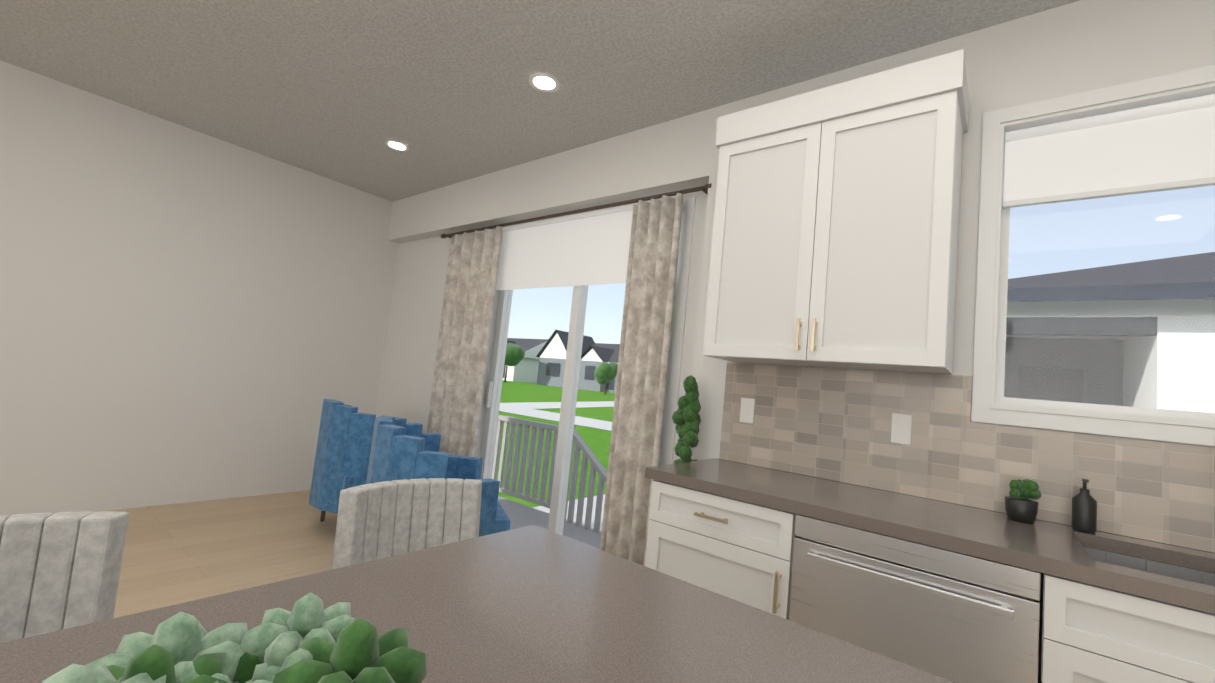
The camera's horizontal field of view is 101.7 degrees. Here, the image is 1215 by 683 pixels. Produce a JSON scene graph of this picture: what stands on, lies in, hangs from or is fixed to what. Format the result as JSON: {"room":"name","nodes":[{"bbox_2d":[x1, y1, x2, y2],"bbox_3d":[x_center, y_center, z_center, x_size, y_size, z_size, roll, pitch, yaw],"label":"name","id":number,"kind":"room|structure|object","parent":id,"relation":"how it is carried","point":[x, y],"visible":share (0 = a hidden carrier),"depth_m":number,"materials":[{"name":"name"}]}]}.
{"room":"kitchen","nodes":[
{"label":"kitchen","id":0,"kind":"room"},
{"bbox_2d":[0,60,398,516],"bbox_3d":[-4.470,-0.435,2.321,0.150,2.840,7.020,2,-6,39],"label":"wall","id":1,"kind":"structure","parent":0,"point":[188,315],"depth_m":3.68,"materials":[{"name":"white paint"}]},
{"bbox_2d":[93,490,337,617],"bbox_3d":[-1.676,1.112,-0.048,7.555,0.060,7.170,2,-6,39],"label":"floor","id":2,"kind":"structure","parent":0,"point":[177,553],"depth_m":3.05,"materials":[{"name":"brown wood"}]},
{"bbox_2d":[0,511,128,642],"bbox_3d":[-0.953,0.757,0.651,0.529,0.900,0.480,2,-6,39],"label":"chair","id":3,"kind":"object","parent":2,"relation":"on","point":[60,570],"visible":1,"depth_m":0.88,"materials":[{"name":"fabric"}]},
{"bbox_2d":[309,399,375,521],"bbox_3d":[-1.727,0.918,3.689,0.836,0.917,0.795,2,-6,39],"label":"armchair","id":4,"kind":"object","parent":2,"relation":"on","point":[343,448],"visible":0.35,"depth_m":3.32,"materials":[{"name":"fabric"}]},
{"bbox_2d":[332,478,481,568],"bbox_3d":[-0.453,0.854,1.234,0.480,0.900,0.529,10,-6,-43],"label":"chair","id":5,"kind":"object","parent":2,"relation":"on","point":[379,520],"visible":0.33,"depth_m":1.39,"materials":[{"name":"fabric"}]},
{"bbox_2d":[366,416,510,536],"bbox_3d":[-0.932,0.930,2.862,0.882,0.917,0.871,2,-6,39],"label":"armchair","id":6,"kind":"object","parent":2,"relation":"on","point":[401,449],"visible":0.33,"depth_m":2.58,"materials":[{"name":"fabric"}]},
{"bbox_2d":[645,480,795,619],"bbox_3d":[0.549,1.034,2.035,0.566,0.870,0.616,2,-6,39],"label":"base cabinet","id":7,"kind":"object","parent":2,"relation":"on","point":[737,550],"depth_m":1.79,"materials":[{"name":"white wood"}]},
{"bbox_2d":[645,458,1214,613],"bbox_3d":[1.592,0.596,1.018,3.501,0.040,1.062,2,-6,39],"label":"countertop","id":8,"kind":"structure","parent":7,"relation":"on","point":[1050,548],"depth_m":1.54,"materials":[{"name":"stone"}]},
{"bbox_2d":[672,375,700,463],"bbox_3d":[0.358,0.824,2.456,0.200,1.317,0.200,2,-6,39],"label":"topiary plant","id":9,"kind":"object","parent":8,"relation":"on","point":[686,418],"visible":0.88,"depth_m":2.46,"materials":[{"name":"green plant"}]},
{"bbox_2d":[1005,479,1041,522],"bbox_3d":[1.425,0.541,1.698,0.097,0.143,0.098,2,-6,39],"label":"potted plant","id":10,"kind":"object","parent":8,"relation":"on","point":[1020,506],"visible":1,"depth_m":1.67,"materials":[{"name":"grey"}]},
{"bbox_2d":[1071,478,1096,532],"bbox_3d":[1.569,0.537,1.628,0.060,0.168,0.064,2,-6,39],"label":"soap bottle","id":11,"kind":"object","parent":8,"relation":"on","point":[1084,511],"visible":1,"depth_m":1.61,"materials":[{"name":"grey"}]},
{"bbox_2d":[1083,546,1214,585],"bbox_3d":[1.668,0.750,1.184,0.804,0.220,0.444,2,-6,39],"label":"sink basin","id":12,"kind":"object","parent":8,"relation":"in","point":[1178,572],"depth_m":1.49,"materials":[{"name":"silver metal"}]},
{"bbox_2d":[789,514,1040,682],"bbox_3d":[1.008,1.051,1.653,0.616,0.866,0.650,2,-6,39],"label":"dishwasher","id":13,"kind":"object","parent":2,"relation":"on","point":[955,617],"visible":0.83,"depth_m":1.41,"materials":[{"name":"silver metal"}]},
{"bbox_2d":[1038,600,1214,682],"bbox_3d":[1.624,1.196,1.156,0.960,0.620,0.616,2,-6,39],"label":"base cabinet","id":14,"kind":"object","parent":2,"relation":"on","point":[1075,647],"depth_m":1.18,"materials":[{"name":"white wood"}]},
{"bbox_3d":[-0.666,0.718,-0.371,0.953,0.870,2.755,2,-6,39],"label":"cabinet","id":15,"kind":"object","parent":2,"relation":"on","visible":0},
{"bbox_2d":[0,525,954,682],"bbox_3d":[-0.651,0.266,-0.304,0.990,0.040,2.825,2,-6,39],"label":"countertop","id":16,"kind":"structure","parent":15,"relation":"on","point":[532,604],"depth_m":0.67,"materials":[{"name":"stone"}]},
{"bbox_2d":[42,592,426,682],"bbox_3d":[-0.199,0.251,0.251,0.294,0.165,0.224,2,-6,39],"label":"succulent plant","id":17,"kind":"object","parent":16,"relation":"on","point":[308,638],"visible":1,"depth_m":0.31,"materials":[{"name":"green plant"}]},
{"bbox_2d":[0,0,1079,201],"bbox_3d":[-1.390,-1.764,0.186,7.555,0.060,7.170,2,-6,39],"label":"ceiling","id":18,"kind":"structure","parent":0,"point":[344,91],"depth_m":2.66,"materials":[{"name":"white paint"}]},
{"bbox_2d":[385,141,408,150],"bbox_3d":[-1.573,-1.463,3.699,0.168,0.005,0.168,6,-5,-6],"label":"recessed light","id":19,"kind":"object","parent":18,"relation":"in","point":[397,145],"depth_m":3.70,"materials":[{"name":"white plastic"}]},
{"bbox_2d":[529,74,559,91],"bbox_3d":[-0.347,-1.421,2.719,0.168,0.005,0.168,6,-5,-6],"label":"recessed light","id":20,"kind":"object","parent":18,"relation":"in","point":[544,81],"depth_m":2.72,"materials":[{"name":"white plastic"}]},
{"bbox_2d":[376,0,1214,569],"bbox_3d":[0.595,0.104,2.750,7.555,2.840,0.270,2,-6,39],"label":"wall","id":21,"kind":"structure","parent":0,"point":[1073,48],"depth_m":2.72,"materials":[{"name":"white paint"}]},
{"bbox_2d":[441,183,711,237],"bbox_3d":[-0.414,-0.894,3.611,2.630,0.038,0.124,2,-6,39],"label":"curtain rod","id":22,"kind":"object","parent":21,"relation":"attached to","point":[704,189],"visible":0.83,"depth_m":3.30,"materials":[{"name":"brown metal"}]},
{"bbox_2d":[426,226,502,456],"bbox_3d":[-1.200,0.261,3.997,0.703,2.345,0.088,2,-6,39],"label":"curtain","id":23,"kind":"object","parent":22,"relation":"hanging from","point":[461,358],"visible":0.69,"depth_m":3.98,"materials":[{"name":"fabric"}]},
{"bbox_2d":[600,193,683,565],"bbox_3d":[0.189,0.309,2.884,0.364,2.345,0.091,2,-6,39],"label":"curtain","id":24,"kind":"object","parent":22,"relation":"hanging from","point":[639,402],"visible":0.83,"depth_m":2.88,"materials":[{"name":"fabric"}]},
{"bbox_2d":[475,197,695,546],"bbox_3d":[-0.272,0.306,3.448,1.820,2.380,0.124,2,-6,39],"label":"sliding glass door","id":25,"kind":"structure","parent":21,"relation":"attached to","point":[560,477],"depth_m":3.42,"materials":[{"name":"white"}]},
{"bbox_2d":[496,197,675,290],"bbox_3d":[-0.229,-0.641,3.461,1.660,0.509,0.032,2,-6,39],"label":"roller blind","id":26,"kind":"object","parent":21,"relation":"attached to","point":[590,250],"visible":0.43,"depth_m":3.51,"materials":[{"name":"white fabric"}]},
{"bbox_2d":[703,49,968,373],"bbox_3d":[0.943,-0.468,2.139,0.950,1.135,0.383,2,-6,39],"label":"upper cabinet","id":27,"kind":"object","parent":21,"relation":"attached to","point":[835,229],"visible":1,"depth_m":1.96,"materials":[{"name":"white wood"}]},
{"bbox_2d":[719,362,1214,552],"bbox_3d":[1.948,0.398,1.447,3.471,0.492,0.010,2,-6,39],"label":"backsplash","id":28,"kind":"structure","parent":21,"relation":"attached to","point":[834,424],"depth_m":1.94,"materials":[{"name":"tile"}]},
{"bbox_2d":[739,398,754,423],"bbox_3d":[0.690,0.340,2.443,0.070,0.120,0.007,2,-6,39],"label":"electrical outlet plate","id":29,"kind":"object","parent":28,"relation":"attached to","point":[747,408],"depth_m":2.44,"materials":[{"name":"white plastic"}]},
{"bbox_2d":[891,413,911,444],"bbox_3d":[1.206,0.358,2.031,0.070,0.120,0.007,2,-6,39],"label":"electrical outlet plate","id":30,"kind":"object","parent":28,"relation":"attached to","point":[901,428],"depth_m":2.03,"materials":[{"name":"white plastic"}]},
{"bbox_2d":[971,65,1214,445],"bbox_3d":[2.020,-0.280,1.588,1.330,1.235,0.174,2,-6,39],"label":"window","id":31,"kind":"structure","parent":21,"relation":"in","point":[989,373],"depth_m":1.83,"materials":[{"name":"white"}]},
{"bbox_2d":[1003,94,1214,208],"bbox_3d":[2.044,-0.667,1.601,1.186,0.310,0.044,2,-6,39],"label":"window blind","id":32,"kind":"object","parent":31,"relation":"attached to","point":[1167,146],"visible":0.96,"depth_m":1.77,"materials":[{"name":"white fabric"}]},
{"label":"outside","id":33,"kind":"structure","parent":0,"visible":0},
{"bbox_2d":[491,380,614,531],"bbox_3d":[93.386,20.416,116.577,400.000,1.216,296.170,2,-6,39],"label":"ground","id":34,"kind":"structure","parent":33,"point":[605,406],"depth_m":21.62,"materials":[{"name":"green plant"}]},
{"bbox_2d":[503,338,536,382],"bbox_3d":[-13.110,2.279,65.858,13.800,5.600,11.700,2,-6,39],"label":"house","id":35,"kind":"structure","parent":34,"relation":"on","point":[527,364],"depth_m":59.68,"materials":[{"name":"grey"}]},
{"bbox_2d":[491,415,606,548],"bbox_3d":[-0.590,1.640,4.422,4.000,1.711,1.210,2,-6,39],"label":"deck","id":36,"kind":"object","parent":34,"relation":"on","point":[542,520],"depth_m":5.18,"materials":[{"name":"grey wood"}]},
{"bbox_2d":[504,343,617,394],"bbox_3d":[12.998,3.118,38.747,56.832,5.050,11.601,2,-6,39],"label":"trees","id":37,"kind":"object","parent":34,"relation":"on","point":[604,375],"depth_m":42.95,"materials":[{"name":"green plant"}]},
{"bbox_2d":[532,330,619,392],"bbox_3d":[0.049,2.472,54.612,11.800,6.000,10.900,2,-6,39],"label":"house","id":38,"kind":"structure","parent":34,"relation":"on","point":[537,352],"depth_m":52.20,"materials":[{"name":"grey"}]},
{"bbox_2d":[1004,252,1214,412],"bbox_3d":[10.897,1.055,7.674,9.950,5.180,9.030,2,-6,39],"label":"neighbouring house","id":39,"kind":"structure","parent":34,"relation":"on","point":[1082,339],"depth_m":6.55,"materials":[{"name":"white"}]}
]}

